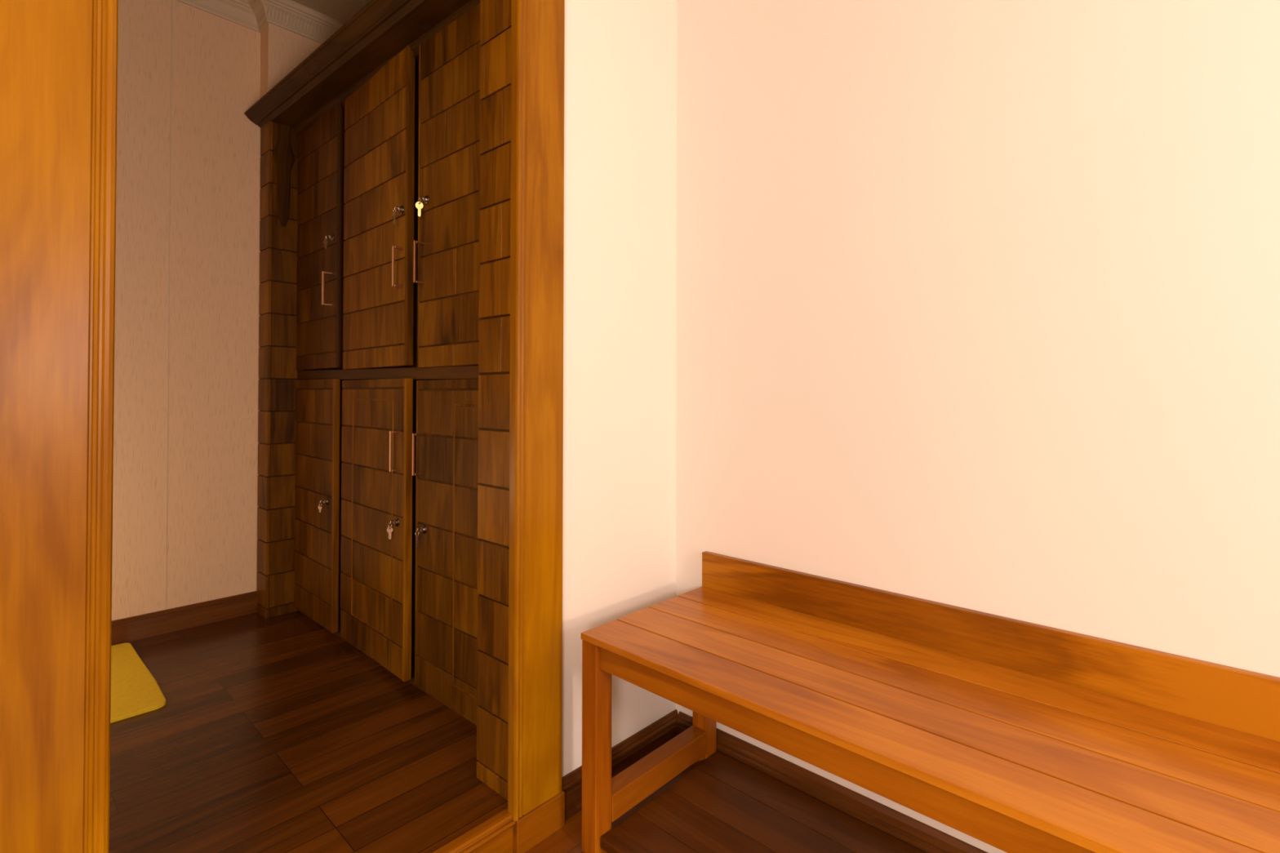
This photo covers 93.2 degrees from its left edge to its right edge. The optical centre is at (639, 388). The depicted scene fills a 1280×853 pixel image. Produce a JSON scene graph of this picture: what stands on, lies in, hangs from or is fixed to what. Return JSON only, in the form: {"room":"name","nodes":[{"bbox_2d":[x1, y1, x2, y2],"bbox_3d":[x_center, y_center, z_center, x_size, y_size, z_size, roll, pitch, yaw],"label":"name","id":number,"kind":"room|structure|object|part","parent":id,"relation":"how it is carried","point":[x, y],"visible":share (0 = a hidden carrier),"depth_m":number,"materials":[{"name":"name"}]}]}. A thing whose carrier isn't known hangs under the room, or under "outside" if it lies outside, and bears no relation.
{"room":"changing room","nodes":[
{"label":"changing room","id":0,"kind":"room"},
{"bbox_2d":[111,0,262,620],"bbox_3d":[-1.899,-0.316,2.069,0.100,2.395,2.350,0,-1,43],"label":"wall","id":1,"kind":"structure","parent":0,"point":[214,207],"depth_m":2.23,"materials":[{"name":"paint"}]},
{"bbox_2d":[165,0,172,609],"bbox_3d":[-1.712,-0.315,2.197,0.001,2.235,0.002,0,-1,43],"label":"trim","id":2,"kind":"structure","parent":1,"relation":"attached to","point":[171,0],"depth_m":2.20,"materials":[{"name":"paint"}]},
{"bbox_2d":[111,591,257,645],"bbox_3d":[-2.053,0.837,1.811,0.014,0.082,1.583,0,-1,43],"label":"baseboard","id":3,"kind":"structure","parent":1,"relation":"attached to","point":[131,628],"depth_m":2.21,"materials":[{"name":"brown wood"}]},
{"bbox_2d":[175,0,344,44],"bbox_3d":[-1.801,-1.469,1.992,0.162,0.090,2.150,0,-1,43],"label":"trim","id":4,"kind":"structure","parent":1,"relation":"attached to","point":[291,15],"depth_m":2.36,"materials":[{"name":"paint"}]},
{"bbox_2d":[260,22,321,97],"bbox_3d":[-1.287,-1.300,2.591,0.100,0.415,0.569,0,-1,43],"label":"wall pier","id":5,"kind":"object","parent":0,"point":[282,50],"visible":0.08,"depth_m":2.39,"materials":[{"name":"paint"}]},
{"bbox_2d":[109,610,507,852],"bbox_3d":[-1.279,0.967,1.480,1.798,0.180,2.350,0,-1,43],"label":"floor","id":6,"kind":"structure","parent":0,"point":[277,734],"depth_m":1.45,"materials":[{"name":"brown wood"}]},
{"bbox_2d":[110,642,165,723],"bbox_3d":[-1.737,0.873,1.658,0.614,0.010,0.612,0,-1,43],"label":"floor mat","id":7,"kind":"object","parent":6,"relation":"on","point":[135,691],"visible":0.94,"depth_m":1.76,"materials":[{"name":"yellow fabric"}]},
{"bbox_2d":[244,0,511,800],"bbox_3d":[-0.725,-0.100,2.020,1.697,1.966,0.588,0,-1,42],"label":"wardrobe","id":8,"kind":"object","parent":6,"relation":"on","point":[384,349],"visible":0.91,"depth_m":1.83,"materials":[{"name":"brown wood"}]},
{"bbox_3d":[-1.223,0.415,2.279,0.415,0.896,0.022,0,-1,43],"label":"door","id":9,"kind":"part","parent":8,"relation":"part of","materials":[{"name":"brown wood"}]},
{"bbox_3d":[-1.216,-0.546,2.289,0.420,0.948,0.022,0,-1,42],"label":"door","id":10,"kind":"part","parent":8,"relation":"part of","materials":[{"name":"brown wood"}]},
{"bbox_2d":[318,499,324,512],"bbox_3d":[-1.136,0.421,2.159,0.017,0.045,0.021,0,-1,16],"label":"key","id":11,"kind":"object","parent":8,"relation":"hanging from","point":[320,507],"visible":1,"depth_m":2.15,"materials":[{"name":"metal"}]},
{"bbox_2d":[323,234,330,248],"bbox_3d":[-1.118,-0.522,2.163,0.017,0.053,0.021,0,-1,16],"label":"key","id":12,"kind":"object","parent":8,"relation":"hanging from","point":[326,242],"visible":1,"depth_m":2.16,"materials":[{"name":"metal"}]},
{"bbox_3d":[-1.120,-0.356,2.164,0.006,0.120,0.034,0,-1,42],"label":"handle","id":13,"kind":"part","parent":8,"relation":"part of","materials":[{"name":"orange metal"}]},
{"bbox_3d":[-0.728,-1.029,2.033,1.677,0.107,0.588,0,-1,42],"label":"crown","id":14,"kind":"part","parent":8,"relation":"part of","materials":[{"name":"brown wood"}]},
{"bbox_3d":[-0.860,0.417,1.953,0.491,0.891,0.022,0,-1,44],"label":"door","id":15,"kind":"part","parent":8,"relation":"part of","materials":[{"name":"brown wood"}]},
{"bbox_3d":[-0.857,-0.544,1.965,0.478,0.956,0.022,0,-1,43],"label":"door","id":16,"kind":"part","parent":8,"relation":"part of","materials":[{"name":"brown wood"}]},
{"bbox_3d":[-0.815,-0.077,1.946,1.472,1.920,0.022,0,-1,42],"label":"rail","id":17,"kind":"part","parent":8,"relation":"part of","materials":[{"name":"brown wood"}]},
{"bbox_3d":[-0.821,-0.046,1.946,1.462,0.037,0.030,1,0,42],"label":"rail","id":18,"kind":"part","parent":8,"relation":"part of","materials":[{"name":"brown wood"}]},
{"bbox_2d":[386,520,395,539],"bbox_3d":[-0.740,0.421,1.800,0.018,0.055,0.021,0,-1,13],"label":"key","id":19,"kind":"object","parent":8,"relation":"hanging from","point":[389,531],"visible":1,"depth_m":1.79,"materials":[{"name":"metal"}]},
{"bbox_3d":[-0.724,0.186,1.790,0.006,0.120,0.034,0,-1,44],"label":"handle","id":20,"kind":"part","parent":8,"relation":"part of","materials":[{"name":"orange metal"}]},
{"bbox_2d":[392,205,399,223],"bbox_3d":[-0.725,-0.516,1.807,0.019,0.055,0.020,0,-1,41],"label":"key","id":21,"kind":"object","parent":8,"relation":"hanging from","point":[394,215],"visible":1,"depth_m":1.80,"materials":[{"name":"metal"}]},
{"bbox_3d":[-0.720,-0.361,1.798,0.006,0.120,0.034,0,-1,43],"label":"handle","id":22,"kind":"part","parent":8,"relation":"part of","materials":[{"name":"orange metal"}]},
{"bbox_3d":[-0.635,0.189,1.731,0.006,0.120,0.034,0,-1,41],"label":"handle","id":23,"kind":"part","parent":8,"relation":"part of","materials":[{"name":"orange metal"}]},
{"bbox_2d":[415,527,422,548],"bbox_3d":[-0.628,0.426,1.720,0.021,0.057,0.017,0,-1,-23],"label":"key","id":24,"kind":"object","parent":8,"relation":"hanging from","point":[417,530],"visible":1,"depth_m":1.72,"materials":[{"name":"metal"}]},
{"bbox_3d":[-0.634,-0.361,1.736,0.006,0.120,0.034,0,-1,41],"label":"handle","id":25,"kind":"part","parent":8,"relation":"part of","materials":[{"name":"orange metal"}]},
{"bbox_2d":[415,195,424,217],"bbox_3d":[-0.629,-0.519,1.730,0.019,0.061,0.023,0,-1,13],"label":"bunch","id":26,"kind":"object","parent":8,"relation":"hanging from","point":[418,206],"visible":1,"depth_m":1.73,"materials":[{"name":"metal"}]},
{"bbox_3d":[-0.465,0.419,1.614,0.489,0.886,0.022,0,-1,41],"label":"door","id":27,"kind":"part","parent":8,"relation":"part of","materials":[{"name":"brown wood"}]},
{"bbox_3d":[-0.462,-0.543,1.622,0.485,0.964,0.022,0,-1,41],"label":"door","id":28,"kind":"part","parent":8,"relation":"part of","materials":[{"name":"brown wood"}]},
{"bbox_2d":[292,0,371,23],"bbox_3d":[-1.318,-1.568,1.546,1.678,0.100,2.350,0,-1,43],"label":"ceiling","id":29,"kind":"structure","parent":0,"point":[343,11],"depth_m":2.39,"materials":[{"name":"paint"}]},
{"bbox_2d":[524,764,693,852],"bbox_3d":[0.630,0.984,-1.277,4.750,0.100,3.800,0,-1,43],"label":"floor","id":30,"kind":"structure","parent":0,"point":[567,839],"depth_m":1.30,"materials":[{"name":"brown wood"}]},
{"bbox_2d":[580,551,1279,852],"bbox_3d":[0.648,0.687,0.836,1.703,0.536,0.438,0,-1,43],"label":"bench","id":31,"kind":"object","parent":30,"relation":"on","point":[1011,735],"visible":1,"depth_m":1.00,"materials":[{"name":"brown wood"}]},
{"bbox_3d":[-0.090,0.739,1.254,0.044,0.436,0.046,0,-1,43],"label":"leg","id":32,"kind":"part","parent":31,"relation":"part of","materials":[{"name":"brown wood"}]},
{"bbox_3d":[0.038,0.875,1.389,0.044,0.056,0.327,0,-1,43],"label":"rail","id":33,"kind":"part","parent":31,"relation":"part of","materials":[{"name":"brown wood"}]},
{"bbox_3d":[0.163,0.742,1.527,0.044,0.436,0.044,0,-1,43],"label":"leg","id":34,"kind":"part","parent":31,"relation":"part of","materials":[{"name":"brown wood"}]},
{"bbox_3d":[0.791,0.478,0.993,1.703,0.116,0.018,0,-1,43],"label":"backrest","id":35,"kind":"part","parent":31,"relation":"part of","materials":[{"name":"brown wood"}]},
{"bbox_2d":[561,0,676,777],"bbox_3d":[-1.153,-0.364,0.391,0.120,2.620,3.800,0,-1,43],"label":"wall","id":36,"kind":"structure","parent":0,"point":[620,282],"depth_m":1.49,"materials":[{"name":"beige paint"}]},
{"bbox_2d":[0,0,118,852],"bbox_3d":[-0.744,-0.167,0.727,0.026,2.086,0.172,0,-1,43],"label":"door frame","id":37,"kind":"structure","parent":36,"relation":"in","point":[59,58],"depth_m":0.74,"materials":[{"name":"brown wood"}]},
{"bbox_2d":[431,808,515,852],"bbox_3d":[-0.482,0.912,1.016,0.035,0.084,0.633,0,-1,43],"label":"trim","id":38,"kind":"structure","parent":36,"relation":"attached to","point":[495,834],"depth_m":1.20,"materials":[{"name":"brown wood"}]},
{"bbox_2d":[507,0,564,821],"bbox_3d":[-0.217,-0.160,1.296,0.026,2.086,0.128,0,-1,43],"label":"door frame","id":39,"kind":"structure","parent":36,"relation":"in","point":[537,26],"depth_m":1.28,"materials":[{"name":"brown wood"}]},
{"bbox_2d":[513,790,564,852],"bbox_3d":[-0.490,0.917,0.992,0.028,0.074,0.930,0,-1,43],"label":"trim","id":40,"kind":"structure","parent":36,"relation":"attached to","point":[536,825],"depth_m":1.27,"materials":[{"name":"brown wood"}]},
{"bbox_2d":[561,709,678,821],"bbox_3d":[-0.037,0.915,1.487,0.015,0.089,0.412,0,-1,43],"label":"baseboard","id":41,"kind":"structure","parent":36,"relation":"attached to","point":[625,753],"depth_m":1.49,"materials":[{"name":"brown wood"}]},
{"bbox_2d":[675,0,1279,852],"bbox_3d":[1.883,-0.360,0.087,4.750,2.620,0.120,0,-1,43],"label":"wall","id":42,"kind":"structure","parent":0,"point":[978,301],"depth_m":1.14,"materials":[{"name":"beige paint"}]},
{"bbox_2d":[676,711,987,852],"bbox_3d":[1.840,0.905,0.019,4.735,0.089,0.015,0,-1,43],"label":"baseboard","id":43,"kind":"structure","parent":42,"relation":"attached to","point":[917,834],"depth_m":1.32,"materials":[{"name":"brown wood"}]}
]}

